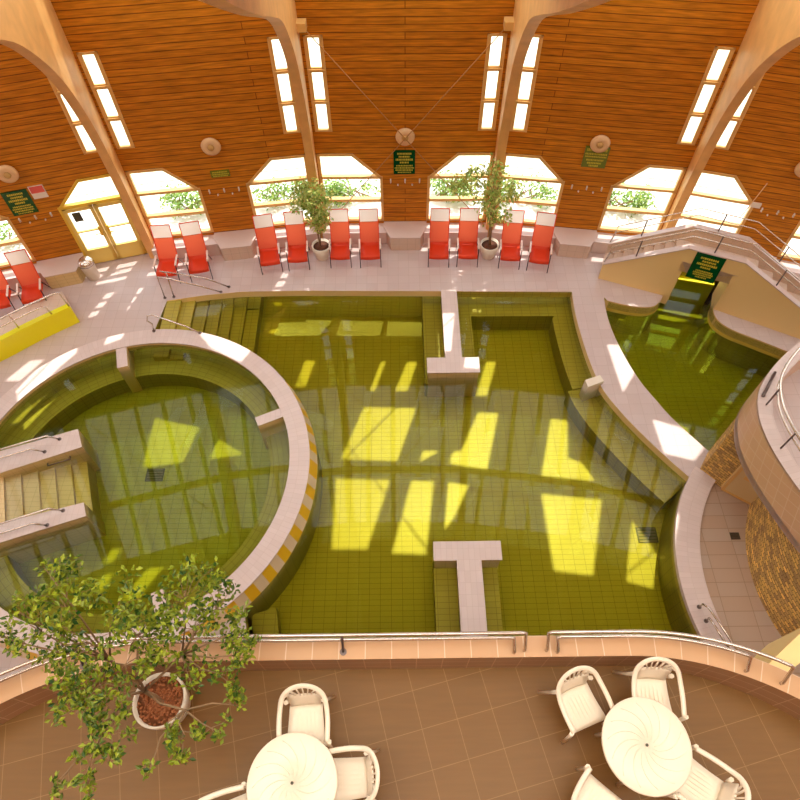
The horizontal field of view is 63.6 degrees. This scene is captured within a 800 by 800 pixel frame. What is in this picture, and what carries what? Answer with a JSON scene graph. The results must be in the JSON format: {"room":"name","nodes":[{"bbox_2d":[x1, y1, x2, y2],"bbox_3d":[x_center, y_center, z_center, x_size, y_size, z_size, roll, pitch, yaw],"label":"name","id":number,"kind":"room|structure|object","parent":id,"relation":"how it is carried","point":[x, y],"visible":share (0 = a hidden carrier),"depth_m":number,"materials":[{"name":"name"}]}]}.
{"room":"indoor swimming pool","nodes":[
{"label":"indoor swimming pool","id":0,"kind":"room"},
{"bbox_2d":[0,291,75,335],"bbox_3d":[-10.409,-1.828,17.339,3.178,0.220,1.073,-31,62,-19],"label":"floor","id":1,"kind":"structure","parent":0,"point":[55,301],"depth_m":17.59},
{"bbox_2d":[0,44,108,269],"bbox_3d":[-9.720,-5.904,15.661,4.994,7.500,0.070,-14,58,-8],"label":"wall","id":2,"kind":"structure","parent":0,"point":[37,139],"depth_m":15.85,"materials":[{"name":"brown wood"}]},
{"bbox_2d":[0,189,38,215],"bbox_3d":[-9.841,-5.107,16.706,0.620,0.720,0.029,-14,58,-9],"label":"sign","id":3,"kind":"object","parent":2,"relation":"attached to","point":[19,202],"visible":1,"depth_m":16.69,"materials":[{"name":"green"}]},
{"bbox_2d":[47,77,96,154],"bbox_3d":[-7.711,-6.886,15.177,0.440,2.420,0.090,-14,58,-8],"label":"window","id":4,"kind":"structure","parent":2,"relation":"in","point":[73,124],"depth_m":15.45,"materials":[{"name":"brown wood"}]},
{"bbox_2d":[57,174,147,263],"bbox_3d":[-8.258,-4.926,17.806,1.740,2.780,0.234,-14,58,-8],"label":"door","id":5,"kind":"structure","parent":2,"relation":"in","point":[113,250],"depth_m":17.93,"materials":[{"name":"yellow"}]},
{"bbox_2d":[50,0,310,238],"bbox_3d":[-4.845,-6.798,16.209,4.994,7.500,0.070,-7,57,-4],"label":"wall","id":6,"kind":"structure","parent":0,"point":[180,74],"depth_m":15.25,"materials":[{"name":"brown wood"}]},
{"bbox_2d":[76,51,134,148],"bbox_3d":[-6.917,-7.032,15.267,0.440,2.420,0.090,-7,57,-4],"label":"window","id":7,"kind":"structure","parent":6,"relation":"in","point":[94,87],"depth_m":15.15,"materials":[{"name":"brown wood"}]},
{"bbox_2d":[125,168,213,235],"bbox_3d":[-6.306,-5.470,17.850,1.740,2.280,0.120,-7,57,-4],"label":"window","id":8,"kind":"structure","parent":6,"relation":"in","point":[190,187],"depth_m":17.58,"materials":[{"name":"brown wood"}]},
{"bbox_2d":[152,235,220,260],"bbox_3d":[-6.255,-4.464,18.922,1.870,0.420,0.415,-7,57,-4],"label":"trim","id":9,"kind":"structure","parent":6,"relation":"attached to","point":[211,245],"depth_m":18.79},
{"bbox_2d":[246,154,314,225],"bbox_3d":[-3.356,-5.833,18.063,1.740,2.280,0.120,-7,57,-4],"label":"window","id":10,"kind":"structure","parent":6,"relation":"in","point":[252,181],"depth_m":17.74,"materials":[{"name":"brown wood"}]},
{"bbox_2d":[267,36,300,133],"bbox_3d":[-2.779,-7.540,15.567,0.440,2.420,0.090,-7,57,-4],"label":"window","id":11,"kind":"structure","parent":6,"relation":"in","point":[281,103],"depth_m":15.70,"materials":[{"name":"brown wood"}]},
{"bbox_2d":[0,666,799,799],"bbox_3d":[-0.046,5.529,6.380,12.364,0.300,5.800,-1,57,0],"label":"floor","id":12,"kind":"structure","parent":0,"point":[488,733],"depth_m":7.32,"materials":[{"name":"tile"}]},
{"bbox_2d":[0,553,261,799],"bbox_3d":[-2.439,2.698,6.449,2.179,2.737,1.944,-17,58,-10],"label":"ficus tree","id":13,"kind":"object","parent":12,"relation":"on","point":[162,701],"visible":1,"depth_m":6.06,"materials":[{"name":"green plant"}]},
{"bbox_2d":[246,732,337,799],"bbox_3d":[-1.079,4.035,6.762,0.910,0.728,0.910,-6,57,-3],"label":"plastic table","id":14,"kind":"object","parent":12,"relation":"on","point":[295,765],"visible":1,"depth_m":6.52,"materials":[{"name":"beige"}]},
{"bbox_2d":[276,683,334,747],"bbox_3d":[-1.027,3.492,7.048,0.587,0.852,0.596,-3,57,-2],"label":"armchair","id":15,"kind":"object","parent":12,"relation":"on","point":[306,715],"visible":0.84,"depth_m":7.01,"materials":[{"name":"beige"}]},
{"bbox_2d":[328,745,379,799],"bbox_3d":[-0.494,3.951,6.740,0.596,0.852,0.587,-5,57,-3],"label":"armchair","id":16,"kind":"object","parent":12,"relation":"on","point":[355,775],"visible":0.82,"depth_m":6.71,"materials":[{"name":"beige"}]},
{"bbox_2d":[537,665,613,743],"bbox_3d":[1.976,3.336,7.125,0.587,0.852,0.596,-18,58,-11],"label":"armchair","id":17,"kind":"object","parent":12,"relation":"on","point":[580,710],"visible":0.98,"depth_m":7.07,"materials":[{"name":"beige"}]},
{"bbox_2d":[571,764,620,799],"bbox_3d":[1.982,4.170,6.574,0.587,0.852,0.596,34,63,21],"label":"armchair","id":18,"kind":"object","parent":12,"relation":"on","point":[588,787],"visible":1,"depth_m":6.66,"materials":[{"name":"beige"}]},
{"bbox_2d":[594,697,692,796],"bbox_3d":[2.540,3.741,6.925,0.910,0.728,0.910,-15,58,-9],"label":"plastic table","id":19,"kind":"object","parent":12,"relation":"on","point":[646,746],"visible":1,"depth_m":6.62,"materials":[{"name":"beige"}]},
{"bbox_2d":[612,657,688,721],"bbox_3d":[2.793,3.257,7.170,0.587,0.852,0.596,3,57,2],"label":"armchair","id":20,"kind":"object","parent":12,"relation":"on","point":[647,682],"visible":0.79,"depth_m":7.14,"materials":[{"name":"beige"}]},
{"bbox_2d":[654,744,750,799],"bbox_3d":[3.133,4.016,6.667,0.596,0.852,0.587,30,62,19],"label":"armchair","id":21,"kind":"object","parent":12,"relation":"on","point":[701,784],"visible":0.83,"depth_m":6.66,"materials":[{"name":"beige"}]},
{"bbox_2d":[0,243,799,678],"bbox_3d":[0.234,8.708,10.426,49.648,0.001,32.945,-1,57,0],"label":"floor","id":22,"kind":"structure","parent":0,"point":[127,290],"depth_m":18.22,"materials":[{"name":"tile"}]},
{"bbox_2d":[3,249,49,307],"bbox_3d":[-10.173,-3.242,17.583,0.640,1.377,0.946,-15,58,-9],"label":"lounger","id":23,"kind":"object","parent":22,"relation":"on","point":[31,284],"visible":0.94,"depth_m":17.64,"materials":[{"name":"fabric"}]},
{"bbox_2d":[0,304,79,361],"bbox_3d":[-10.081,-1.546,16.910,3.196,0.620,0.248,-31,62,-18],"label":"wall","id":24,"kind":"structure","parent":22,"relation":"on","point":[33,331],"depth_m":17.02,"materials":[{"name":"yellow paint"}]},
{"bbox_2d":[36,253,85,288],"bbox_3d":[-9.585,-3.657,18.377,1.260,0.490,0.700,-14,58,-8],"label":"tiled bench","id":25,"kind":"object","parent":22,"relation":"on","point":[63,271],"visible":0.76,"depth_m":18.19,"materials":[{"name":"brown"}]},
{"bbox_2d":[0,0,153,258],"bbox_3d":[-5.709,-2.167,8.770,0.220,14.830,15.500,-10,57,-6],"label":"beam","id":26,"kind":"structure","parent":22,"relation":"on","point":[33,29],"depth_m":13.40,"materials":[{"name":"brown wood"}]},
{"bbox_2d":[0,345,321,620],"bbox_3d":[-6.174,2.008,15.394,8.480,1.380,8.480,-1,57,0],"label":"basin","id":27,"kind":"object","parent":22,"relation":"in","point":[211,494],"visible":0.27,"depth_m":15.68,"materials":[{"name":"tile"}]},
{"bbox_2d":[0,429,100,478],"bbox_3d":[-8.831,1.609,15.396,2.808,1.154,0.617,-19,58,-11],"label":"wall","id":28,"kind":"structure","parent":27,"relation":"in","point":[73,443],"depth_m":15.04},
{"bbox_2d":[0,461,101,522],"bbox_3d":[-8.630,2.266,14.975,2.720,1.130,1.750,-18,58,-11],"label":"steps","id":29,"kind":"structure","parent":27,"relation":"on","point":[20,495],"depth_m":14.93,"materials":[{"name":"tile"}]},
{"bbox_2d":[0,502,105,562],"bbox_3d":[-8.381,3.071,14.428,3.050,1.154,0.547,-17,58,-10],"label":"wall","id":30,"kind":"structure","parent":27,"relation":"in","point":[78,524],"depth_m":14.18,"materials":[{"name":"tile"}]},
{"bbox_2d":[0,344,248,424],"bbox_3d":[-6.180,1.603,14.780,7.360,0.130,7.360,-1,57,0],"label":"trim","id":31,"kind":"structure","parent":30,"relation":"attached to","point":[99,355],"depth_m":16.48,"materials":[{"name":"brown"}]},
{"bbox_2d":[0,380,316,662],"bbox_3d":[-6.178,1.689,14.910,8.480,0.420,8.480,-1,57,0],"label":"trim","id":32,"kind":"structure","parent":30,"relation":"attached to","point":[254,590],"depth_m":13.88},
{"bbox_2d":[0,329,309,655],"bbox_3d":[-6.180,1.571,14.730,8.220,0.030,8.220,-1,57,0],"label":"rim","id":33,"kind":"object","parent":32,"relation":"on","point":[286,515],"visible":0.73,"depth_m":15.54,"materials":[{"name":"tile"}]},
{"bbox_2d":[116,347,142,392],"bbox_3d":[-7.122,-0.793,16.984,0.260,1.125,0.660,-14,58,-9],"label":"divider","id":34,"kind":"object","parent":27,"relation":"in","point":[125,361],"visible":0.96,"depth_m":16.65,"materials":[{"name":"brown"}]},
{"bbox_2d":[0,347,278,617],"bbox_3d":[-6.175,1.931,15.277,7.328,0.940,7.328,-1,57,0],"label":"wall","id":35,"kind":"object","parent":27,"relation":"in","point":[26,409],"visible":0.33,"depth_m":16.80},
{"bbox_2d":[0,357,289,633],"bbox_3d":[-6.169,2.050,15.457,7.351,0.530,7.360,-1,57,0],"label":"bench","id":36,"kind":"object","parent":27,"relation":"on","point":[76,398],"visible":0.71,"depth_m":16.38,"materials":[{"name":"tile"}]},
{"bbox_2d":[255,408,286,448],"bbox_3d":[-3.127,0.715,15.954,0.660,1.125,0.260,-21,59,-13],"label":"divider","id":37,"kind":"object","parent":27,"relation":"in","point":[270,423],"visible":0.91,"depth_m":15.55,"materials":[{"name":"brown"}]},
{"bbox_2d":[149,224,183,283],"bbox_3d":[-6.595,-4.061,18.093,0.640,1.377,0.946,-4,57,-2],"label":"lounger","id":38,"kind":"object","parent":22,"relation":"on","point":[166,250],"visible":0.95,"depth_m":18.16,"materials":[{"name":"fabric"}]},
{"bbox_2d":[178,221,212,281],"bbox_3d":[-5.753,-4.165,18.154,0.640,1.377,0.946,-10,57,-6],"label":"lounger","id":39,"kind":"object","parent":22,"relation":"on","point":[197,252],"visible":1,"depth_m":18.22,"materials":[{"name":"fabric"}]},
{"bbox_2d":[214,228,256,260],"bbox_3d":[-4.764,-4.542,18.919,1.260,0.490,0.700,-7,57,-4],"label":"tiled bench","id":40,"kind":"object","parent":22,"relation":"on","point":[238,244],"visible":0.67,"depth_m":18.74,"materials":[{"name":"brown"}]},
{"bbox_2d":[199,0,323,237],"bbox_3d":[-1.844,-2.642,9.050,0.220,14.830,15.500,-4,57,-2],"label":"beam","id":41,"kind":"structure","parent":22,"relation":"on","point":[282,15],"depth_m":13.25,"materials":[{"name":"brown wood"}]},
{"bbox_2d":[252,213,282,274],"bbox_3d":[-3.764,-4.409,18.299,0.640,1.377,0.946,-9,57,-6],"label":"lounger","id":42,"kind":"object","parent":22,"relation":"on","point":[269,251],"visible":1,"depth_m":18.36,"materials":[{"name":"fabric"}]},
{"bbox_2d":[283,211,309,270],"bbox_3d":[-2.952,-4.509,18.357,0.640,1.377,0.946,-4,57,-2],"label":"lounger","id":43,"kind":"object","parent":22,"relation":"on","point":[297,246],"visible":0.96,"depth_m":18.43,"materials":[{"name":"fabric"}]},
{"bbox_2d":[287,176,336,260],"bbox_3d":[-2.360,-4.949,17.839,1.234,2.708,1.035,19,59,12],"label":"potted tree","id":44,"kind":"object","parent":22,"relation":"on","point":[320,246],"visible":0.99,"depth_m":17.35,"materials":[{"name":"green plant"}]},
{"bbox_2d":[328,209,351,267],"bbox_3d":[-1.718,-4.594,18.403,0.640,1.377,0.946,-1,57,0],"label":"lounger","id":45,"kind":"object","parent":22,"relation":"on","point":[339,228],"visible":0.98,"depth_m":18.47,"materials":[{"name":"fabric"}]},
{"bbox_2d":[358,208,380,267],"bbox_3d":[-0.869,-4.598,18.398,0.640,1.377,0.946,-2,57,-1],"label":"lounger","id":46,"kind":"object","parent":22,"relation":"on","point":[369,241],"visible":1,"depth_m":18.47,"materials":[{"name":"fabric"}]},
{"bbox_2d":[384,221,426,249],"bbox_3d":[0.154,-4.854,19.083,1.260,0.490,0.700,0,57,0],"label":"tiled bench","id":47,"kind":"object","parent":22,"relation":"on","point":[401,235],"visible":0.84,"depth_m":18.91,"materials":[{"name":"brown"}]},
{"bbox_2d":[155,292,674,638],"bbox_3d":[0.347,2.040,15.484,14.006,1.100,11.644,-1,57,0],"label":"basin","id":48,"kind":"object","parent":22,"relation":"in","point":[405,470],"visible":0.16,"depth_m":15.99,"materials":[{"name":"tile"}]},
{"bbox_2d":[153,300,261,360],"bbox_3d":[-5.306,-1.791,18.079,2.446,1.070,2.220,-1,57,0],"label":"steps","id":49,"kind":"structure","parent":48,"relation":"on","point":[241,326],"depth_m":18.14,"materials":[{"name":"tile"}]},
{"bbox_2d":[207,296,685,634],"bbox_3d":[0.346,2.093,15.562,13.986,0.888,11.622,-1,57,0],"label":"wall","id":50,"kind":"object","parent":48,"relation":"in","point":[284,306],"visible":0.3,"depth_m":18.53,"materials":[{"name":"tile"}]},
{"bbox_2d":[427,290,479,396],"bbox_3d":[1.369,-1.582,17.829,1.360,1.161,2.870,-1,57,0],"label":"divider","id":51,"kind":"object","parent":48,"relation":"on","point":[450,375],"visible":0.96,"depth_m":17.04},
{"bbox_2d":[252,304,680,638],"bbox_3d":[1.732,2.195,15.670,9.966,0.600,11.560,-1,57,0],"label":"bench","id":52,"kind":"object","parent":48,"relation":"in","point":[628,462],"visible":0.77,"depth_m":16.55,"materials":[{"name":"tile"}]},
{"bbox_2d":[433,541,501,635],"bbox_3d":[1.482,5.132,13.398,1.470,1.161,4.160,-1,57,0],"label":"divider","id":53,"kind":"object","parent":48,"relation":"on","point":[468,558],"visible":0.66,"depth_m":13.76,"materials":[{"name":"tile"}]},
{"bbox_2d":[167,291,687,480],"bbox_3d":[0.994,-2.218,17.766,14.349,0.252,4.663,19,59,13],"label":"trim","id":54,"kind":"structure","parent":22,"relation":"attached to","point":[610,403],"depth_m":18.22,"materials":[{"name":"brown"}]},
{"bbox_2d":[428,208,450,267],"bbox_3d":[1.121,-4.607,18.387,0.640,1.377,0.946,1,57,1],"label":"lounger","id":55,"kind":"object","parent":22,"relation":"on","point":[438,245],"visible":1,"depth_m":18.45,"materials":[{"name":"fabric"}]},
{"bbox_2d":[456,208,479,266],"bbox_3d":[1.951,-4.611,18.383,0.640,1.377,0.946,1,57,1],"label":"lounger","id":56,"kind":"object","parent":22,"relation":"on","point":[467,243],"visible":0.99,"depth_m":18.44,"materials":[{"name":"fabric"}]},
{"bbox_2d":[446,152,525,259],"bbox_3d":[2.277,-5.172,17.566,2.127,3.342,0.994,3,57,3],"label":"potted tree","id":57,"kind":"object","parent":22,"relation":"on","point":[489,246],"visible":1,"depth_m":17.00,"materials":[{"name":"green plant"}]},
{"bbox_2d":[498,209,524,269],"bbox_3d":[3.176,-4.547,18.329,0.640,1.377,0.946,4,57,3],"label":"lounger","id":58,"kind":"object","parent":22,"relation":"on","point":[509,245],"visible":0.93,"depth_m":18.41,"materials":[{"name":"fabric"}]},
{"bbox_2d":[526,211,556,272],"bbox_3d":[4.017,-4.451,18.259,0.640,1.377,0.946,9,57,6],"label":"lounger","id":59,"kind":"object","parent":22,"relation":"on","point":[539,250],"visible":1,"depth_m":18.32,"materials":[{"name":"fabric"}]},
{"bbox_2d":[486,0,610,236],"bbox_3d":[2.060,-2.660,9.028,0.220,14.830,15.500,3,57,3],"label":"beam","id":60,"kind":"structure","parent":22,"relation":"on","point":[528,14],"depth_m":13.31,"materials":[{"name":"brown wood"}]},
{"bbox_2d":[553,227,596,258],"bbox_3d":[5.073,-4.588,18.864,1.260,0.490,0.700,6,57,5],"label":"tiled bench","id":61,"kind":"object","parent":22,"relation":"on","point":[569,242],"visible":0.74,"depth_m":18.68,"materials":[{"name":"brown"}]},
{"bbox_2d":[604,272,784,450],"bbox_3d":[8.134,-0.842,17.349,4.338,1.150,6.231,-14,58,-9],"label":"basin","id":62,"kind":"object","parent":22,"relation":"in","point":[704,392],"visible":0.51,"depth_m":17.90,"materials":[{"name":"tile"}]},
{"bbox_2d":[609,287,715,351],"bbox_3d":[8.136,-0.762,17.470,4.314,0.840,6.207,-14,58,-9],"label":"pool water","id":63,"kind":"object","parent":62,"relation":"in","point":[625,324],"visible":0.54,"depth_m":18.39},
{"bbox_2d":[668,275,713,305],"bbox_3d":[8.207,-3.345,19.150,1.821,0.900,0.255,11,57,8],"label":"sill","id":64,"kind":"structure","parent":62,"relation":"attached to","point":[688,290],"depth_m":18.97,"materials":[{"name":"tile"}]},
{"bbox_2d":[606,302,781,359],"bbox_3d":[8.513,-2.697,18.192,5.152,0.120,2.417,19,59,13],"label":"trim","id":65,"kind":"structure","parent":62,"relation":"attached to","point":[607,309],"depth_m":17.62,"materials":[{"name":"yellow"}]},
{"bbox_2d":[604,296,787,448],"bbox_3d":[8.105,-1.483,17.221,4.730,0.330,5.041,-23,59,-14],"label":"trim","id":66,"kind":"structure","parent":62,"relation":"attached to","point":[606,301],"depth_m":17.48,"materials":[{"name":"brown"}]},
{"bbox_2d":[598,223,799,338],"bbox_3d":[9.017,-3.104,17.222,7.068,2.140,1.163,21,59,14],"label":"wall","id":67,"kind":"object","parent":22,"relation":"on","point":[747,290],"visible":0.99,"depth_m":17.07,"materials":[{"name":"brown"}]},
{"bbox_2d":[604,229,799,290],"bbox_3d":[8.877,-3.127,16.501,6.990,1.976,0.217,21,59,14],"label":"bridge railing","id":68,"kind":"object","parent":67,"relation":"on","point":[641,241],"visible":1,"depth_m":16.14,"materials":[{"name":"silver metal"}]},
{"bbox_2d":[610,208,799,266],"bbox_3d":[9.161,-3.777,16.892,6.990,1.976,0.217,21,59,14],"label":"bridge railing","id":69,"kind":"object","parent":67,"relation":"on","point":[723,221],"visible":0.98,"depth_m":16.54,"materials":[{"name":"silver metal"}]},
{"bbox_2d":[685,252,726,283],"bbox_3d":[7.945,-3.436,16.780,0.720,0.880,0.029,19,59,12],"label":"sign","id":70,"kind":"object","parent":67,"relation":"attached to","point":[704,267],"visible":1,"depth_m":16.76,"materials":[{"name":"green"}]},
{"bbox_2d":[661,0,799,229],"bbox_3d":[5.926,-2.221,8.705,0.220,14.830,15.500,10,57,7],"label":"beam","id":71,"kind":"structure","parent":22,"relation":"on","point":[773,31],"depth_m":13.52,"materials":[{"name":"brown wood"}]},
{"bbox_2d":[0,656,799,724],"bbox_3d":[-0.052,4.020,7.047,12.338,0.850,2.546,-1,57,0],"label":"wall","id":72,"kind":"structure","parent":0,"point":[771,695],"depth_m":7.42,"materials":[{"name":"tile"}]},
{"bbox_2d":[0,635,799,703],"bbox_3d":[-0.056,3.786,6.692,12.338,0.001,2.546,-1,57,0],"label":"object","id":73,"kind":"structure","parent":72,"relation":"on","point":[764,672],"depth_m":7.30,"materials":[{"name":"tile"}]},
{"bbox_2d":[0,631,527,682],"bbox_3d":[-2.398,3.078,7.011,7.639,0.296,1.293,-13,57,-8],"label":"gallery railing","id":74,"kind":"object","parent":73,"relation":"on","point":[441,635],"visible":0.72,"depth_m":7.15,"materials":[{"name":"silver metal"}]},
{"bbox_2d":[545,630,794,684],"bbox_3d":[2.954,2.772,7.162,2.653,0.289,0.346,6,57,5],"label":"gallery railing","id":75,"kind":"object","parent":73,"relation":"on","point":[594,633],"visible":1,"depth_m":7.14,"materials":[{"name":"silver metal"}]},
{"bbox_2d":[295,0,514,223],"bbox_3d":[0.129,-7.114,16.375,4.994,7.500,0.070,0,57,0],"label":"wall","id":76,"kind":"structure","parent":0,"point":[404,56],"depth_m":15.44,"materials":[{"name":"brown wood"}]},
{"bbox_2d":[303,35,331,131],"bbox_3d":[-1.968,-7.592,15.594,0.440,2.420,0.090,0,57,0],"label":"window","id":77,"kind":"structure","parent":76,"relation":"in","point":[310,69],"depth_m":15.49,"materials":[{"name":"brown wood"}]},
{"bbox_2d":[316,154,383,220],"bbox_3d":[-1.346,-5.960,18.130,1.740,2.280,0.120,0,57,0],"label":"window","id":78,"kind":"structure","parent":76,"relation":"in","point":[375,175],"depth_m":17.79,"materials":[{"name":"brown wood"}]},
{"bbox_2d":[323,223,386,243],"bbox_3d":[-1.331,-4.951,19.201,1.874,0.420,0.434,-1,57,0],"label":"trim","id":79,"kind":"structure","parent":76,"relation":"attached to","point":[354,228],"depth_m":19.03,"materials":[{"name":"brown"}]},
{"bbox_2d":[393,150,414,173],"bbox_3d":[0.117,-6.401,17.366,0.580,0.740,0.029,0,57,0],"label":"sign","id":80,"kind":"object","parent":76,"relation":"attached to","point":[404,160],"visible":1,"depth_m":17.34,"materials":[{"name":"green"}]},
{"bbox_2d":[424,223,487,242],"bbox_3d":[1.639,-4.965,19.185,1.874,0.420,0.434,-1,57,0],"label":"trim","id":81,"kind":"structure","parent":76,"relation":"attached to","point":[453,227],"depth_m":19.01,"materials":[{"name":"brown"}]},
{"bbox_2d":[426,153,493,220],"bbox_3d":[1.634,-5.974,18.114,1.740,2.280,0.120,0,57,0],"label":"window","id":82,"kind":"structure","parent":76,"relation":"in","point":[433,175],"depth_m":17.88,"materials":[{"name":"brown wood"}]},
{"bbox_2d":[478,33,506,130],"bbox_3d":[2.212,-7.611,15.570,0.440,2.420,0.090,0,57,0],"label":"window","id":83,"kind":"structure","parent":76,"relation":"in","point":[487,67],"depth_m":15.47,"materials":[{"name":"brown wood"}]},
{"bbox_2d":[496,0,759,234],"bbox_3d":[5.103,-6.845,16.154,4.994,7.500,0.070,6,57,5],"label":"wall","id":84,"kind":"structure","parent":0,"point":[630,73],"depth_m":15.22,"materials":[{"name":"brown wood"}]},
{"bbox_2d":[491,223,555,247],"bbox_3d":[3.624,-4.857,19.097,1.870,0.420,0.415,6,57,5],"label":"trim","id":85,"kind":"structure","parent":84,"relation":"attached to","point":[527,231],"depth_m":18.94,"materials":[{"name":"brown"}]},
{"bbox_2d":[510,35,543,131],"bbox_3d":[3.023,-7.567,15.534,0.440,2.420,0.090,7,57,5],"label":"window","id":86,"kind":"structure","parent":84,"relation":"in","point":[533,69],"depth_m":15.68,"materials":[{"name":"brown wood"}]},
{"bbox_2d":[495,153,564,223],"bbox_3d":[3.643,-5.865,18.024,1.740,2.280,0.120,6,57,5],"label":"window","id":87,"kind":"structure","parent":84,"relation":"in","point":[557,179],"depth_m":17.70,"materials":[{"name":"brown wood"}]},
{"bbox_2d":[581,146,610,168],"bbox_3d":[5.102,-6.335,16.837,0.620,0.620,0.030,6,57,5],"label":"sign","id":88,"kind":"object","parent":84,"relation":"attached to","point":[592,159],"visible":0.93,"depth_m":16.86,"materials":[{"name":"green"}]},
{"bbox_2d":[597,165,686,233],"bbox_3d":[6.594,-5.530,17.778,1.740,2.280,0.120,6,57,5],"label":"window","id":89,"kind":"structure","parent":84,"relation":"in","point":[619,185],"depth_m":17.76,"materials":[{"name":"brown wood"}]},
{"bbox_2d":[677,46,735,144],"bbox_3d":[7.162,-7.097,15.188,0.440,2.420,0.090,6,57,5],"label":"window","id":90,"kind":"structure","parent":84,"relation":"in","point":[705,81],"depth_m":15.07,"materials":[{"name":"brown wood"}]},
{"bbox_2d":[700,418,740,485],"bbox_3d":[7.318,1.154,14.350,0.542,2.270,0.738,30,62,18],"label":"stone wall","id":91,"kind":"structure","parent":0,"point":[720,462],"depth_m":14.26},
{"bbox_2d":[658,484,699,640],"bbox_3d":[6.597,4.518,13.795,1.350,1.100,6.134,-6,57,-4],"label":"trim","id":92,"kind":"structure","parent":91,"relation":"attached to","point":[676,611],"depth_m":14.22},
{"bbox_2d":[673,466,733,648],"bbox_3d":[6.750,4.176,13.313,1.707,0.120,6.164,-6,57,-4],"label":"ledge","id":93,"kind":"structure","parent":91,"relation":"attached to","point":[696,490],"depth_m":13.82,"materials":[{"name":"stone"}]},
{"bbox_2d":[720,465,741,487],"bbox_3d":[7.857,1.459,13.964,0.962,1.970,0.581,30,62,19],"label":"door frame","id":94,"kind":"structure","parent":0,"point":[735,471],"depth_m":14.30,"materials":[{"name":"brown"}]},
{"bbox_2d":[720,466,757,504],"bbox_3d":[7.677,1.664,13.782,0.828,2.050,0.050,30,62,19],"label":"door","id":95,"kind":"structure","parent":94,"relation":"attached to","point":[739,486],"depth_m":14.34,"materials":[{"name":"brown paint"}]},
{"bbox_2d":[700,483,799,676],"bbox_3d":[8.224,4.096,13.396,3.660,0.001,5.362,-1,57,0],"label":"floor","id":96,"kind":"structure","parent":0,"point":[736,601],"depth_m":13.66,"materials":[{"name":"tile"}]},
{"bbox_2d":[704,45,799,262],"bbox_3d":[9.980,-5.995,15.551,4.994,7.500,0.070,13,58,9],"label":"wall","id":97,"kind":"structure","parent":0,"point":[765,148],"depth_m":15.98,"materials":[{"name":"brown wood"}]},
{"bbox_2d":[680,170,752,233],"bbox_3d":[8.565,-5.187,17.534,1.740,2.280,0.120,13,58,9],"label":"window","id":98,"kind":"structure","parent":97,"relation":"in","point":[694,193],"depth_m":17.23,"materials":[{"name":"brown wood"}]},
{"bbox_2d":[715,75,763,149],"bbox_3d":[7.957,-6.958,15.090,0.440,2.420,0.090,13,58,9],"label":"window","id":99,"kind":"structure","parent":97,"relation":"in","point":[738,119],"depth_m":15.37,"materials":[{"name":"brown wood"}]},
{"bbox_2d":[734,360,799,549],"bbox_3d":[8.070,1.132,12.333,2.619,1.050,6.698,5,57,4],"label":"wall","id":100,"kind":"structure","parent":0,"point":[775,484],"depth_m":12.18,"materials":[{"name":"tile"}]},
{"bbox_2d":[756,342,799,490],"bbox_3d":[8.067,0.854,11.911,2.619,0.060,6.698,5,57,4],"label":"trim","id":101,"kind":"structure","parent":100,"relation":"attached to","point":[766,418],"depth_m":12.22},
{"bbox_2d":[761,347,799,450],"bbox_3d":[7.298,0.411,11.830,0.863,0.595,3.624,6,57,5],"label":"railing","id":102,"kind":"object","parent":101,"relation":"on","point":[779,385],"visible":1,"depth_m":11.90,"materials":[{"name":"silver metal"}]},
{"bbox_2d":[734,369,799,552],"bbox_3d":[9.418,1.376,12.711,5.202,0.170,6.900,-1,57,0],"label":"trim","id":103,"kind":"structure","parent":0,"point":[790,385],"depth_m":13.26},
{"bbox_2d":[745,496,799,636],"bbox_3d":[8.388,3.386,12.682,1.888,1.980,5.927,-5,57,-3],"label":"wall","id":104,"kind":"structure","parent":0,"point":[773,561],"depth_m":12.91,"materials":[{"name":"stone"}]},
{"bbox_2d":[754,628,799,671],"bbox_3d":[4.587,3.191,7.859,0.808,1.100,0.245,-31,61,-18],"label":"wall","id":105,"kind":"structure","parent":0,"point":[786,648],"depth_m":7.46,"materials":[{"name":"yellow"}]},
{"label":"outside","id":106,"kind":"structure","parent":0,"visible":0},
{"bbox_2d":[0,165,799,262],"bbox_3d":[0.145,-9.089,22.314,77.816,0.001,30.171,-1,57,0],"label":"ground","id":107,"kind":"structure","parent":106,"point":[112,214],"depth_m":20.33,"materials":[{"name":"white"}]},
{"bbox_2d":[157,183,202,218],"bbox_3d":[-6.503,-6.167,19.910,1.923,0.924,1.221,-7,57,-4],"label":"shrub","id":108,"kind":"object","parent":107,"relation":"on","point":[178,203],"visible":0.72,"depth_m":19.79,"materials":[{"name":"green plant"}]},
{"bbox_2d":[251,176,307,209],"bbox_3d":[-3.559,-6.566,20.145,2.266,0.974,1.074,-7,57,-4],"label":"shrub","id":109,"kind":"object","parent":107,"relation":"on","point":[282,193],"visible":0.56,"depth_m":20.04,"materials":[{"name":"green plant"}]},
{"bbox_2d":[323,179,379,207],"bbox_3d":[-1.621,-6.564,20.192,2.090,0.925,1.137,0,57,0],"label":"shrub","id":110,"kind":"object","parent":107,"relation":"on","point":[336,189],"visible":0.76,"depth_m":20.19,"materials":[{"name":"green plant"}]},
{"bbox_2d":[483,172,559,208],"bbox_3d":[3.759,-6.555,20.102,2.381,0.979,1.319,6,57,5],"label":"shrub","id":111,"kind":"object","parent":107,"relation":"on","point":[544,189],"visible":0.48,"depth_m":20.02,"materials":[{"name":"green plant"}]},
{"bbox_2d":[608,182,657,217],"bbox_3d":[6.830,-6.234,19.852,2.296,1.016,1.009,6,57,5],"label":"shrub","id":112,"kind":"object","parent":107,"relation":"on","point":[639,199],"visible":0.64,"depth_m":19.75,"materials":[{"name":"green plant"}]},
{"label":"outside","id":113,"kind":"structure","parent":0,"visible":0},
{"bbox_2d":[61,36,751,197],"bbox_3d":[0.133,-10.041,22.919,77.816,0.001,27.916,-1,57,0],"label":"sky","id":114,"kind":"structure","parent":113,"point":[705,180],"depth_m":22.79,"materials":[{"name":"white"}]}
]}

